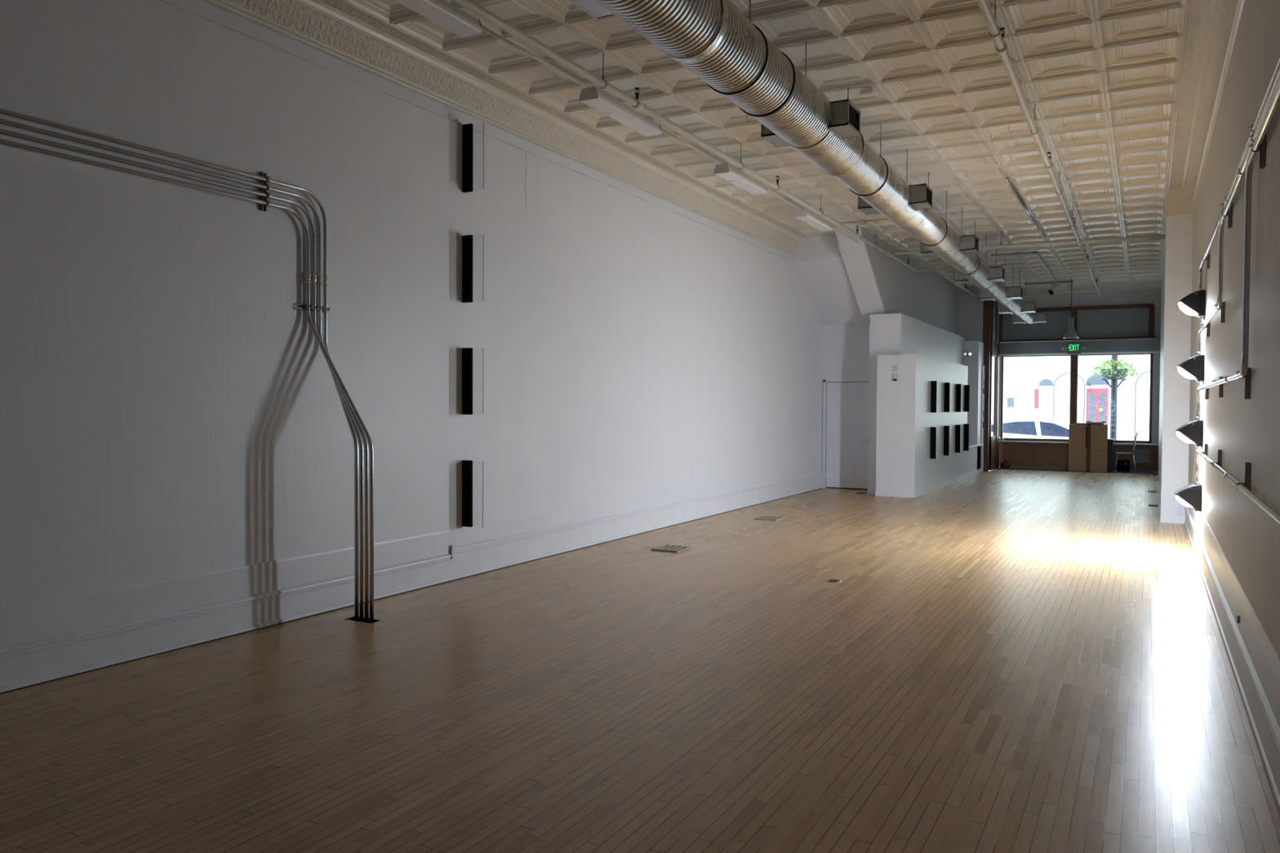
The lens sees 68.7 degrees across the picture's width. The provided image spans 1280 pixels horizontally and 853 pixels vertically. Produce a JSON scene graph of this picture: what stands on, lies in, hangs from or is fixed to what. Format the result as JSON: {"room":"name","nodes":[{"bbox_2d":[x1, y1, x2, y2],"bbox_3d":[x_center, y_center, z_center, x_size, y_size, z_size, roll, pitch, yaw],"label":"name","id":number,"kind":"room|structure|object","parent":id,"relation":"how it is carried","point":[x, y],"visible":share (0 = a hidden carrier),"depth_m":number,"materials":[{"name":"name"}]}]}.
{"room":"empty storefront interior","nodes":[
{"label":"empty storefront interior","id":0,"kind":"room"},
{"bbox_2d":[0,0,822,608],"bbox_3d":[-1.447,-0.951,9.118,0.200,4.660,21.100,1,2,28],"label":"wall","id":1,"kind":"structure","parent":0,"point":[168,409],"depth_m":6.98,"materials":[{"name":"white paint"}]},
{"bbox_2d":[0,107,359,621],"bbox_3d":[-4.163,0.030,3.466,0.378,3.435,8.140,1,2,28],"label":"conduit","id":2,"kind":"object","parent":1,"relation":"attached to","point":[5,112],"visible":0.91,"depth_m":6.92,"materials":[{"name":"metal"}]},
{"bbox_2d":[0,118,364,622],"bbox_3d":[-4.148,0.058,3.442,0.428,3.380,8.110,1,2,28],"label":"conduit","id":3,"kind":"object","parent":1,"relation":"attached to","point":[3,122],"visible":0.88,"depth_m":6.89,"materials":[{"name":"metal"}]},
{"bbox_2d":[0,128,368,622],"bbox_3d":[-4.126,0.086,3.431,0.478,3.325,8.110,1,2,28],"label":"conduit","id":4,"kind":"object","parent":1,"relation":"attached to","point":[5,132],"visible":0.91,"depth_m":6.87,"materials":[{"name":"metal"}]},
{"bbox_2d":[0,138,373,623],"bbox_3d":[-4.104,0.114,3.419,0.528,3.270,8.110,1,2,28],"label":"conduit","id":5,"kind":"object","parent":1,"relation":"attached to","point":[3,142],"visible":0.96,"depth_m":6.84,"materials":[{"name":"metal"}]},
{"bbox_2d":[259,171,271,211],"bbox_3d":[-2.636,-1.659,6.603,0.076,0.270,0.041,1,2,28],"label":"channel","id":6,"kind":"object","parent":1,"relation":"attached to","point":[263,207],"visible":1,"depth_m":6.60,"materials":[{"name":"metal"}]},
{"bbox_2d":[293,302,330,312],"bbox_3d":[-2.437,-0.887,6.997,0.076,0.041,0.305,1,2,28],"label":"channel","id":7,"kind":"object","parent":1,"relation":"attached to","point":[296,306],"visible":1,"depth_m":6.95,"materials":[{"name":"metal"}]},
{"bbox_2d":[0,464,822,693],"bbox_3d":[-1.369,1.156,9.080,0.040,0.470,20.630,1,2,28],"label":"baseboard","id":8,"kind":"structure","parent":1,"relation":"attached to","point":[44,642],"depth_m":6.89,"materials":[{"name":"white paint"}]},
{"bbox_2d":[462,235,472,302],"bbox_3d":[-1.517,-1.438,8.518,0.231,0.610,0.030,1,2,28],"label":"wall panel","id":9,"kind":"object","parent":1,"relation":"attached to","point":[467,240],"visible":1,"depth_m":8.53,"materials":[{"name":"black plastic"}]},
{"bbox_2d":[462,347,483,414],"bbox_3d":[-1.523,-0.413,8.543,0.231,0.610,0.030,1,2,28],"label":"wall panel","id":10,"kind":"object","parent":1,"relation":"attached to","point":[467,353],"visible":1,"depth_m":8.56,"materials":[{"name":"black plastic"}]},
{"bbox_2d":[462,460,483,527],"bbox_3d":[-1.528,0.617,8.567,0.231,0.610,0.030,1,2,28],"label":"wall panel","id":11,"kind":"object","parent":1,"relation":"attached to","point":[467,465],"visible":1,"depth_m":8.58,"materials":[{"name":"black plastic"}]},
{"bbox_2d":[462,122,484,192],"bbox_3d":[-1.512,-2.442,8.495,0.231,0.610,0.030,1,2,28],"label":"light","id":12,"kind":"object","parent":1,"relation":"attached to","point":[467,129],"visible":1,"depth_m":8.51,"materials":[{"name":"black plastic"}]},
{"bbox_2d":[161,0,790,260],"bbox_3d":[-1.816,-2.455,8.178,0.009,0.587,18.750,1,2,28],"label":"seam","id":13,"kind":"structure","parent":1,"relation":"attached to","point":[162,0],"depth_m":8.42,"materials":[{"name":"paint"}]},
{"bbox_2d":[205,0,810,255],"bbox_3d":[-1.636,-3.009,8.183,0.291,0.296,18.950,1,2,28],"label":"crown molding","id":14,"kind":"structure","parent":1,"relation":"attached to","point":[340,28],"depth_m":8.63,"materials":[{"name":"paint"}]},
{"bbox_2d":[0,469,1279,852],"bbox_3d":[3.281,1.501,11.388,6.400,0.300,29.100,1,2,28],"label":"floor","id":15,"kind":"structure","parent":0,"point":[1043,665],"depth_m":4.87,"materials":[{"name":"brown wood"}]},
{"bbox_2d":[650,544,691,552],"bbox_3d":[0.348,1.351,10.372,0.320,0.016,0.370,1,2,28],"label":"floor vent","id":16,"kind":"object","parent":15,"relation":"in","point":[667,548],"visible":1,"depth_m":10.35,"materials":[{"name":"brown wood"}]},
{"bbox_2d":[754,515,784,520],"bbox_3d":[1.827,1.293,13.193,0.320,0.016,0.340,1,2,28],"label":"floor vent","id":17,"kind":"object","parent":15,"relation":"in","point":[762,517],"visible":1,"depth_m":13.16,"materials":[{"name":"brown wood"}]},
{"bbox_2d":[825,579,841,582],"bbox_3d":[1.764,1.406,8.534,0.144,0.008,0.144,1,2,28],"label":"floor outlet","id":18,"kind":"object","parent":15,"relation":"on","point":[826,580],"visible":1,"depth_m":8.51,"materials":[{"name":"metal"}]},
{"bbox_2d":[982,300,991,471],"bbox_3d":[8.534,-1.166,23.092,0.200,4.540,0.220,1,2,28],"label":"post","id":19,"kind":"object","parent":15,"relation":"on","point":[987,304],"visible":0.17,"depth_m":23.01,"materials":[{"name":"brown wood"}]},
{"bbox_2d":[993,466,1158,475],"bbox_3d":[10.715,1.110,23.268,3.780,0.024,0.840,1,2,28],"label":"floor grate","id":20,"kind":"object","parent":15,"relation":"on","point":[999,468],"visible":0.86,"depth_m":23.39,"materials":[{"name":"metal"}]},
{"bbox_2d":[1000,458,1010,468],"bbox_3d":[9.434,0.952,24.196,0.250,0.234,0.250,1,2,28],"label":"bag","id":21,"kind":"object","parent":20,"relation":"on","point":[1005,464],"visible":1,"depth_m":24.11,"materials":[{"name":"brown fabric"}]},
{"bbox_2d":[1068,422,1108,472],"bbox_3d":[11.061,0.510,23.100,0.850,1.186,0.565,1,2,28],"label":"reception desk","id":22,"kind":"object","parent":20,"relation":"on","point":[1087,442],"visible":0.98,"depth_m":22.88,"materials":[{"name":"brown wood"}]},
{"bbox_2d":[1075,422,1104,424],"bbox_3d":[11.104,-0.068,23.108,0.620,0.030,0.490,1,2,28],"label":"shelf","id":23,"kind":"object","parent":22,"relation":"attached to","point":[1076,423],"depth_m":22.94,"materials":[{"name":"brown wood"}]},
{"bbox_2d":[1107,438,1114,471],"bbox_3d":[11.557,0.705,22.992,0.128,0.806,0.450,1,2,28],"label":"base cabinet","id":24,"kind":"object","parent":20,"relation":"on","point":[1110,441],"visible":1,"depth_m":22.82,"materials":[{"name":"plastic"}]},
{"bbox_2d":[1117,459,1129,471],"bbox_3d":[11.875,0.967,23.002,0.270,0.286,0.140,1,2,28],"label":"case","id":25,"kind":"object","parent":20,"relation":"on","point":[1123,465],"visible":1,"depth_m":22.95,"materials":[{"name":"plastic"}]},
{"bbox_2d":[1113,429,1137,473],"bbox_3d":[11.775,0.590,22.696,0.511,1.056,0.400,1,2,28],"label":"chair","id":26,"kind":"object","parent":20,"relation":"on","point":[1135,441],"visible":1,"depth_m":22.50,"materials":[{"name":"silver metal"}]},
{"bbox_2d":[995,469,1158,475],"bbox_3d":[10.501,1.114,22.872,3.780,0.012,0.060,1,2,28],"label":"threshold","id":27,"kind":"object","parent":15,"relation":"on","point":[995,469],"visible":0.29,"depth_m":22.79,"materials":[{"name":"wood"}]},
{"bbox_2d":[343,0,1186,295],"bbox_3d":[3.306,-3.308,11.276,6.800,0.400,29.500,1,2,28],"label":"ceiling","id":28,"kind":"structure","parent":0,"point":[1108,69],"depth_m":9.15,"materials":[{"name":"paint"}]},
{"bbox_2d":[394,0,483,38],"bbox_3d":[-1.496,-2.969,6.204,0.194,0.330,1.228,1,2,28],"label":"ceiling light","id":29,"kind":"object","parent":28,"relation":"hanging from","point":[442,12],"visible":1,"depth_m":6.45,"materials":[{"name":"plastic"}]},
{"bbox_2d":[482,25,591,89],"bbox_3d":[-0.808,-2.919,7.436,0.020,0.020,1.600,1,2,28],"label":"conduit","id":30,"kind":"object","parent":29,"relation":"attached to","point":[484,28],"visible":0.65,"depth_m":7.38,"materials":[{"name":"grey metal"}]},
{"bbox_2d":[578,85,662,137],"bbox_3d":[-0.155,-3.020,8.684,0.194,0.330,1.228,1,2,28],"label":"ceiling light","id":31,"kind":"object","parent":28,"relation":"hanging from","point":[594,98],"visible":0.91,"depth_m":8.54,"materials":[{"name":"plastic"}]},
{"bbox_2d":[661,128,724,165],"bbox_3d":[0.551,-2.971,9.952,0.020,0.020,1.680,1,2,28],"label":"conduit","id":32,"kind":"object","parent":31,"relation":"attached to","point":[664,131],"visible":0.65,"depth_m":9.93,"materials":[{"name":"white metal"}]},
{"bbox_2d":[453,0,974,297],"bbox_3d":[1.558,-3.076,11.040,0.457,0.330,27.015,1,2,28],"label":"pipe","id":33,"kind":"object","parent":28,"relation":"hanging from","point":[470,5],"visible":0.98,"depth_m":8.45,"materials":[{"name":"beige paint"}]},
{"bbox_2d":[713,160,767,195],"bbox_3d":[1.223,-3.072,11.236,0.194,0.330,1.228,1,2,28],"label":"ceiling light","id":34,"kind":"object","parent":28,"relation":"hanging from","point":[727,172],"visible":0.93,"depth_m":11.08,"materials":[{"name":"plastic"}]},
{"bbox_2d":[767,189,802,210],"bbox_3d":[1.901,-3.022,12.450,0.020,0.020,1.560,1,2,28],"label":"conduit","id":35,"kind":"object","parent":34,"relation":"attached to","point":[769,191],"visible":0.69,"depth_m":12.49,"materials":[{"name":"white metal"}]},
{"bbox_2d":[568,0,1047,324],"bbox_3d":[3.000,-2.725,10.686,0.732,1.001,27.150,1,2,28],"label":"spiral duct","id":36,"kind":"object","parent":28,"relation":"hanging from","point":[713,40],"visible":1,"depth_m":7.09,"materials":[{"name":"metal"}]},
{"bbox_2d":[793,195,832,231],"bbox_3d":[2.544,-3.123,13.681,0.194,0.330,1.228,1,2,28],"label":"ceiling light","id":37,"kind":"object","parent":28,"relation":"hanging from","point":[804,215],"visible":0.89,"depth_m":13.50,"materials":[{"name":"plastic"}]},
{"bbox_2d":[859,88,875,97],"bbox_3d":[2.140,-3.136,8.806,0.140,0.040,0.140,1,2,28],"label":"smoke detector","id":38,"kind":"object","parent":28,"relation":"attached to","point":[868,92],"visible":1,"depth_m":8.76,"materials":[{"name":"beige paint"}]},
{"bbox_2d":[831,212,955,226],"bbox_3d":[3.930,-3.242,14.749,2.000,0.082,0.140,1,2,28],"label":"conduit","id":39,"kind":"object","parent":28,"relation":"attached to","point":[858,223],"visible":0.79,"depth_m":14.89,"materials":[{"name":"white metal"}]},
{"bbox_2d":[884,231,1165,256],"bbox_3d":[6.363,-3.158,15.699,4.430,0.334,0.185,1,1,25],"label":"pipe","id":40,"kind":"object","parent":28,"relation":"hanging from","point":[1001,246],"visible":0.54,"depth_m":15.45,"materials":[{"name":"grey metal"}]},
{"bbox_2d":[991,251,1072,284],"bbox_3d":[8.474,-3.359,20.055,1.051,0.045,4.883,1,2,30],"label":"track rail","id":41,"kind":"object","parent":28,"relation":"attached to","point":[1036,253],"visible":1,"depth_m":19.63,"materials":[{"name":"white metal"}]},
{"bbox_2d":[1048,282,1059,295],"bbox_3d":[9.751,-3.239,22.061,0.275,0.294,0.161,0,1,-20],"label":"track spotlight","id":42,"kind":"object","parent":41,"relation":"attached to","point":[1055,287],"visible":1,"depth_m":22.00,"materials":[{"name":"beige paint"}]},
{"bbox_2d":[1004,177,1070,280],"bbox_3d":[7.351,-3.293,16.878,0.083,0.028,11.000,1,2,28],"label":"conduit","id":43,"kind":"object","parent":28,"relation":"attached to","point":[1006,178],"visible":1,"depth_m":14.21,"materials":[{"name":"metal"}]},
{"bbox_2d":[977,0,1101,296],"bbox_3d":[3.861,-3.051,10.480,1.340,0.330,28.218,1,2,28],"label":"pipe","id":44,"kind":"object","parent":28,"relation":"hanging from","point":[1001,46],"visible":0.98,"depth_m":8.50,"materials":[{"name":"beige paint"}]},
{"bbox_2d":[1062,281,1079,338],"bbox_3d":[9.999,-2.749,21.711,0.354,1.396,0.354,1,2,28],"label":"pendant lamp","id":45,"kind":"object","parent":28,"relation":"hanging from","point":[1071,333],"visible":1,"depth_m":21.66,"materials":[{"name":"silver metal"}]},
{"bbox_2d":[794,233,869,472],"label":"wall","id":46,"kind":"structure","parent":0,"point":[818,259],"depth_m":17.52,"materials":[{"name":"white paint"}]},
{"bbox_2d":[822,378,869,489],"bbox_3d":[3.992,0.146,17.954,0.970,2.110,0.145,1,2,28],"label":"door","id":47,"kind":"structure","parent":46,"relation":"attached to","point":[845,401],"depth_m":17.98,"materials":[{"name":"white paint"}]},
{"bbox_2d":[834,222,885,320],"bbox_3d":[3.986,-2.673,16.577,0.420,1.410,2.550,1,2,28],"label":"beam","id":48,"kind":"structure","parent":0,"point":[855,255],"depth_m":16.29,"materials":[{"name":"white paint"}]},
{"bbox_2d":[837,244,864,322],"bbox_3d":[3.759,-2.505,16.619,0.029,1.187,1.712,1,2,28],"label":"trim","id":49,"kind":"structure","parent":48,"relation":"attached to","point":[838,244],"depth_m":16.39,"materials":[{"name":"white paint"}]},
{"bbox_2d":[860,226,985,497],"bbox_3d":[5.983,-1.153,19.383,0.925,4.660,9.170,1,2,28],"label":"wall","id":50,"kind":"structure","parent":0,"point":[904,468],"depth_m":17.50,"materials":[{"name":"white paint"}]},
{"bbox_2d":[929,426,936,458],"bbox_3d":[5.459,0.305,17.443,0.102,0.590,0.030,1,2,28],"label":"light","id":51,"kind":"object","parent":50,"relation":"attached to","point":[933,429],"visible":1,"depth_m":17.43,"materials":[{"name":"black plastic"}]},
{"bbox_2d":[930,381,937,412],"bbox_3d":[5.464,-0.554,17.423,0.102,0.590,0.030,1,2,28],"label":"light","id":52,"kind":"object","parent":50,"relation":"attached to","point":[933,384],"visible":1,"depth_m":17.41,"materials":[{"name":"black plastic"}]},
{"bbox_2d":[943,426,949,455],"bbox_3d":[6.087,0.281,18.604,0.102,0.590,0.030,1,2,28],"label":"light","id":53,"kind":"object","parent":50,"relation":"attached to","point":[946,428],"visible":1,"depth_m":18.59,"materials":[{"name":"black plastic"}]},
{"bbox_2d":[943,382,950,412],"bbox_3d":[6.091,-0.578,18.584,0.102,0.590,0.030,1,2,28],"label":"light","id":54,"kind":"object","parent":50,"relation":"attached to","point":[947,385],"visible":1,"depth_m":18.57,"materials":[{"name":"black plastic"}]},
{"bbox_2d":[955,424,960,453],"bbox_3d":[6.695,0.258,19.730,0.102,0.590,0.030,1,2,28],"label":"light","id":55,"kind":"object","parent":50,"relation":"attached to","point":[957,427],"visible":1,"depth_m":19.71,"materials":[{"name":"black plastic"}]},
{"bbox_2d":[955,383,960,412],"bbox_3d":[6.700,-0.602,19.710,0.102,0.590,0.030,1,2,28],"label":"light","id":56,"kind":"object","parent":50,"relation":"attached to","point":[957,385],"visible":1,"depth_m":19.70,"materials":[{"name":"black plastic"}]},
{"bbox_2d":[964,423,968,450],"bbox_3d":[7.204,0.239,20.672,0.102,0.590,0.030,1,2,28],"label":"light","id":57,"kind":"object","parent":50,"relation":"attached to","point":[966,425],"visible":1,"depth_m":20.66,"materials":[{"name":"black plastic"}]},
{"bbox_2d":[964,385,969,411],"bbox_3d":[7.208,-0.621,20.651,0.102,0.590,0.030,1,2,28],"label":"light","id":58,"kind":"object","parent":50,"relation":"attached to","point":[966,391],"visible":1,"depth_m":20.64,"materials":[{"name":"black plastic"}]},
{"bbox_2d":[993,305,999,343],"bbox_3d":[9.004,-2.575,23.747,0.020,0.930,1.370,1,2,28],"label":"panel","id":59,"kind":"object","parent":50,"relation":"attached to","point":[994,307],"visible":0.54,"depth_m":23.65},
{"bbox_2d":[999,288,1161,472],"bbox_3d":[10.992,-1.227,23.684,3.800,4.660,0.200,1,2,28],"label":"wall","id":60,"kind":"structure","parent":0,"point":[1152,295],"depth_m":23.02,"materials":[{"name":"grey paint"}]},
{"bbox_2d":[990,346,1077,468],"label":"window","id":61,"kind":"structure","parent":60,"relation":"in","point":[1002,357],"depth_m":23.98,"materials":[{"name":"brown wood"}]},
{"bbox_2d":[988,351,998,470],"bbox_3d":[8.898,-0.390,23.559,0.100,2.930,0.920,1,2,28],"label":"door","id":62,"kind":"structure","parent":61,"relation":"attached to","point":[992,457],"depth_m":23.53,"materials":[{"name":"brown wood"}]},
{"bbox_2d":[990,300,1001,348],"bbox_3d":[9.026,-2.685,23.773,0.090,1.450,1.600,1,2,28],"label":"frame","id":63,"kind":"object","parent":61,"relation":"on","point":[995,303],"visible":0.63,"depth_m":23.62,"materials":[{"name":"brown wood"}]},
{"bbox_2d":[1002,307,1149,339],"bbox_3d":[10.931,-2.577,23.621,3.370,0.720,0.040,1,2,28],"label":"panel","id":64,"kind":"object","parent":60,"relation":"attached to","point":[1131,322],"visible":0.75,"depth_m":23.44,"materials":[{"name":"grey paint"}]},
{"bbox_2d":[1000,303,1155,342],"bbox_3d":[10.954,-2.591,23.579,3.510,0.850,0.130,1,2,28],"label":"frame","id":65,"kind":"object","parent":60,"relation":"attached to","point":[1152,308],"visible":0.77,"depth_m":23.33,"materials":[{"name":"brown wood"}]},
{"bbox_2d":[998,440,1158,445],"bbox_3d":[10.956,0.409,23.544,3.640,0.035,0.220,1,2,28],"label":"sill","id":66,"kind":"structure","parent":60,"relation":"attached to","point":[1152,444],"depth_m":23.64,"materials":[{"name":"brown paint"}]},
{"bbox_2d":[999,441,1158,471],"bbox_3d":[11.011,0.744,23.657,3.640,0.640,0.140,1,2,28],"label":"panelling","id":67,"kind":"object","parent":60,"relation":"attached to","point":[1034,455],"visible":0.5,"depth_m":23.88,"materials":[{"name":"brown wood"}]},
{"bbox_2d":[1133,448,1149,462],"bbox_3d":[12.263,0.718,22.892,0.330,0.340,0.015,1,2,28],"label":"access panel","id":68,"kind":"object","parent":67,"relation":"attached to","point":[1140,455],"visible":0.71,"depth_m":22.89,"materials":[{"name":"paint"}]},
{"bbox_2d":[999,338,1159,355],"bbox_3d":[10.947,-1.975,23.460,3.630,0.335,0.350,1,2,28],"label":"beam","id":69,"kind":"structure","parent":60,"relation":"attached to","point":[1133,345],"depth_m":23.20,"materials":[{"name":"paint"}]},
{"bbox_2d":[1061,342,1086,354],"bbox_3d":[10.779,-1.934,23.266,0.564,0.270,0.152,1,2,28],"label":"exit sign","id":70,"kind":"object","parent":69,"relation":"attached to","point":[1075,348],"visible":1,"depth_m":23.25,"materials":[{"name":"green"}]},
{"bbox_2d":[1075,353,1153,443],"bbox_3d":[11.724,-0.705,23.214,1.710,2.215,0.110,1,2,28],"label":"window","id":71,"kind":"structure","parent":60,"relation":"in","point":[1149,441],"depth_m":22.83,"materials":[{"name":"brown wood"}]},
{"bbox_2d":[1084,395,1144,434],"bbox_3d":[11.737,-0.288,23.200,1.363,0.949,0.014,1,2,28],"label":"decal","id":72,"kind":"object","parent":71,"relation":"attached to","point":[1086,396],"depth_m":23.24,"materials":[{"name":"white plastic"}]},
{"bbox_2d":[1158,260,1164,486],"bbox_3d":[10.277,-1.100,18.070,0.320,4.660,11.000,1,2,28],"label":"wall","id":73,"kind":"structure","parent":0,"point":[1163,273],"depth_m":20.26,"materials":[{"name":"grey paint"}]},
{"bbox_2d":[1159,199,1193,524],"bbox_3d":[7.583,-0.973,13.146,0.428,4.610,0.630,1,2,28],"label":"wall pillar","id":74,"kind":"structure","parent":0,"point":[1179,231],"depth_m":12.92,"materials":[{"name":"white paint"}]},
{"bbox_2d":[1176,506,1182,515],"bbox_3d":[7.443,1.159,12.918,0.070,0.115,0.021,1,2,28],"label":"wall outlet","id":75,"kind":"object","parent":74,"relation":"attached to","point":[1180,508],"visible":1,"depth_m":12.91,"materials":[{"name":"white paint"}]},
{"bbox_2d":[1187,0,1279,657],"bbox_3d":[3.501,-0.832,5.140,0.200,4.660,18.800,1,2,28],"label":"wall","id":76,"kind":"structure","parent":0,"point":[1245,430],"depth_m":5.72,"materials":[{"name":"paint"}]},
{"bbox_2d":[1166,188,1194,218],"bbox_3d":[7.349,-3.051,12.741,0.320,0.380,0.272,1,2,28],"label":"trim","id":77,"kind":"structure","parent":76,"relation":"attached to","point":[1178,203],"depth_m":12.65,"materials":[{"name":"paint"}]},
{"bbox_2d":[1173,483,1202,511],"bbox_3d":[5.814,0.745,9.943,0.243,0.275,0.352,1,2,28],"label":"wall lamp","id":78,"kind":"object","parent":76,"relation":"attached to","point":[1190,495],"visible":0.97,"depth_m":9.79,"materials":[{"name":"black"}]},
{"bbox_2d":[1175,420,1203,446],"bbox_3d":[5.818,0.070,9.927,0.243,0.275,0.352,1,2,28],"label":"wall lamp","id":79,"kind":"object","parent":76,"relation":"attached to","point":[1193,431],"visible":0.98,"depth_m":9.77,"materials":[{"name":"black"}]},
{"bbox_2d":[1176,355,1204,382],"bbox_3d":[5.821,-0.609,9.911,0.243,0.275,0.352,1,2,28],"label":"wall lamp","id":80,"kind":"object","parent":76,"relation":"attached to","point":[1193,367],"visible":1,"depth_m":9.76,"materials":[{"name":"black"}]},
{"bbox_2d":[1177,289,1205,319],"bbox_3d":[5.825,-1.284,9.895,0.243,0.275,0.352,1,2,28],"label":"wall lamp","id":81,"kind":"object","parent":76,"relation":"attached to","point":[1193,304],"visible":1,"depth_m":9.74,"materials":[{"name":"metal"}]},
{"bbox_2d":[1200,253,1209,268],"bbox_3d":[5.522,-1.616,9.147,0.076,0.140,0.041,1,2,28],"label":"channel","id":82,"kind":"object","parent":76,"relation":"attached to","point":[1207,260],"visible":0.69,"depth_m":9.12,"materials":[{"name":"metal"}]},
{"bbox_2d":[1168,0,1244,208],"bbox_3d":[3.104,-2.907,4.873,0.309,0.296,17.630,1,2,28],"label":"crown molding","id":83,"kind":"structure","parent":76,"relation":"attached to","point":[1211,26],"depth_m":8.27,"materials":[{"name":"paint"}]},
{"bbox_2d":[1209,449,1222,466],"bbox_3d":[4.514,0.262,7.343,0.076,0.160,0.041,1,2,28],"label":"channel","id":84,"kind":"object","parent":76,"relation":"attached to","point":[1220,451],"visible":0.68,"depth_m":7.31,"materials":[{"name":"metal"}]},
{"bbox_2d":[1211,377,1222,397],"bbox_3d":[4.517,-0.308,7.330,0.076,0.160,0.041,1,2,28],"label":"channel","id":85,"kind":"object","parent":76,"relation":"attached to","point":[1220,386],"visible":0.64,"depth_m":7.30,"materials":[{"name":"metal"}]},
{"bbox_2d":[1213,301,1225,322],"bbox_3d":[4.496,-0.887,7.272,0.076,0.160,0.041,1,2,28],"label":"channel","id":86,"kind":"object","parent":76,"relation":"attached to","point":[1223,306],"visible":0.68,"depth_m":7.24,"materials":[{"name":"metal"}]},
{"bbox_2d":[1219,202,1232,228],"bbox_3d":[4.238,-1.537,6.773,0.076,0.200,0.041,1,2,28],"label":"channel","id":87,"kind":"object","parent":76,"relation":"attached to","point":[1229,215],"visible":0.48,"depth_m":6.75,"materials":[{"name":"metal"}]},
{"bbox_2d":[1184,506,1279,813],"bbox_3d":[3.261,1.245,5.016,0.038,0.530,17.880,1,2,28],"label":"baseboard","id":88,"kind":"structure","parent":76,"relation":"attached to","point":[1255,662],"depth_m":5.15,"materials":[{"name":"white paint"}]},
{"bbox_2d":[1194,449,1279,525],"bbox_3d":[2.434,0.565,3.513,0.048,0.411,14.472,1,2,28],"label":"conduit","id":89,"kind":"object","parent":76,"relation":"attached to","point":[1275,516],"visible":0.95,"depth_m":5.21,"materials":[{"name":"metal"}]},
{"bbox_2d":[1195,78,1279,420],"bbox_3d":[2.440,-0.675,3.484,0.050,1.532,14.474,1,2,28],"label":"conduit","id":90,"kind":"object","parent":76,"relation":"attached to","point":[1275,100],"visible":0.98,"depth_m":5.19,"materials":[{"name":"metal"}]},
{"bbox_2d":[1196,67,1279,355],"bbox_3d":[2.442,-1.042,3.475,0.047,0.906,14.472,1,2,28],"label":"conduit","id":91,"kind":"object","parent":76,"relation":"attached to","point":[1241,172],"visible":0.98,"depth_m":6.92,"materials":[{"name":"metal"}]},
{"bbox_2d":[1197,56,1279,290],"bbox_3d":[2.443,-1.407,3.467,0.045,0.276,14.472,1,2,28],"label":"conduit","id":92,"kind":"object","parent":76,"relation":"attached to","point":[1277,65],"visible":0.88,"depth_m":5.82,"materials":[{"name":"metal"}]},
{"bbox_2d":[1234,462,1250,490],"bbox_3d":[3.421,0.293,5.320,0.076,0.180,0.041,1,2,28],"label":"channel","id":93,"kind":"object","parent":76,"relation":"attached to","point":[1247,464],"visible":0.73,"depth_m":5.29,"materials":[{"name":"metal"}]},
{"bbox_2d":[1235,367,1250,399],"bbox_3d":[3.481,-0.249,5.412,0.076,0.180,0.041,1,2,28],"label":"channel","id":94,"kind":"object","parent":76,"relation":"attached to","point":[1247,378],"visible":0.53,"depth_m":5.38,"materials":[{"name":"metal"}]},
{"bbox_2d":[1248,124,1266,168],"bbox_3d":[3.216,-1.473,4.882,0.076,0.250,0.041,1,2,28],"label":"channel","id":95,"kind":"object","parent":76,"relation":"attached to","point":[1262,149],"visible":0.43,"depth_m":4.86,"materials":[{"name":"metal"}]},
{"label":"outside","id":96,"kind":"structure","parent":0,"visible":0},
{"bbox_3d":[25.467,0.928,47.193,180.000,0.300,5.200,1,2,28],"label":"sidewalk","id":97,"kind":"object","parent":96,"visible":0},
{"bbox_2d":[991,354,1150,440],"bbox_3d":[20.402,-6.394,53.359,65.000,14.300,2.500,1,2,28],"label":"building","id":98,"kind":"structure","parent":97,"relation":"on","point":[1034,387],"depth_m":50.81,"materials":[{"name":"paint"}]},
{"bbox_2d":[1034,388,1039,408],"bbox_3d":[21.919,-1.538,51.770,0.230,1.080,0.070,1,2,28],"label":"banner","id":99,"kind":"object","parent":98,"relation":"hanging from","point":[1036,390],"depth_m":51.74,"materials":[{"name":"fabric"}]},
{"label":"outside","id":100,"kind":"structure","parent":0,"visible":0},
{"bbox_3d":[13.382,1.339,24.827,120.000,0.200,4.050,1,2,28],"label":"sidewalk","id":101,"kind":"object","parent":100,"visible":0},
{"bbox_2d":[1102,355,1126,439],"bbox_3d":[13.188,-1.291,26.043,0.318,5.000,0.551,-1,2,-33],"label":"street lamp","id":102,"kind":"object","parent":101,"relation":"on","point":[1113,386],"visible":0.34,"depth_m":25.99,"materials":[{"name":"paint"}]},
{"bbox_2d":[1088,358,1140,379],"bbox_3d":[13.193,-1.601,26.037,1.295,0.599,1.188,1,2,28],"label":"plant","id":103,"kind":"object","parent":102,"relation":"hanging from","point":[1119,373],"visible":0.99,"depth_m":25.80,"materials":[{"name":"plant"}]},
{"bbox_2d":[1100,368,1128,379],"bbox_3d":[13.189,-1.451,26.039,0.720,0.300,0.720,1,2,28],"label":"basket","id":104,"kind":"object","parent":102,"relation":"hanging from","point":[1123,374],"depth_m":25.77,"materials":[{"name":"paint"}]},
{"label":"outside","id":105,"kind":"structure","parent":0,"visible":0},
{"bbox_3d":[19.287,1.284,35.760,180.000,0.260,20.800,1,2,28],"label":"street","id":106,"kind":"object","parent":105,"visible":0},
{"bbox_2d":[991,418,1069,439],"bbox_3d":[12.979,0.524,29.422,4.400,1.490,1.720,1,2,28],"label":"car","id":107,"kind":"object","parent":106,"relation":"on","point":[1036,428],"visible":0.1,"depth_m":29.00,"materials":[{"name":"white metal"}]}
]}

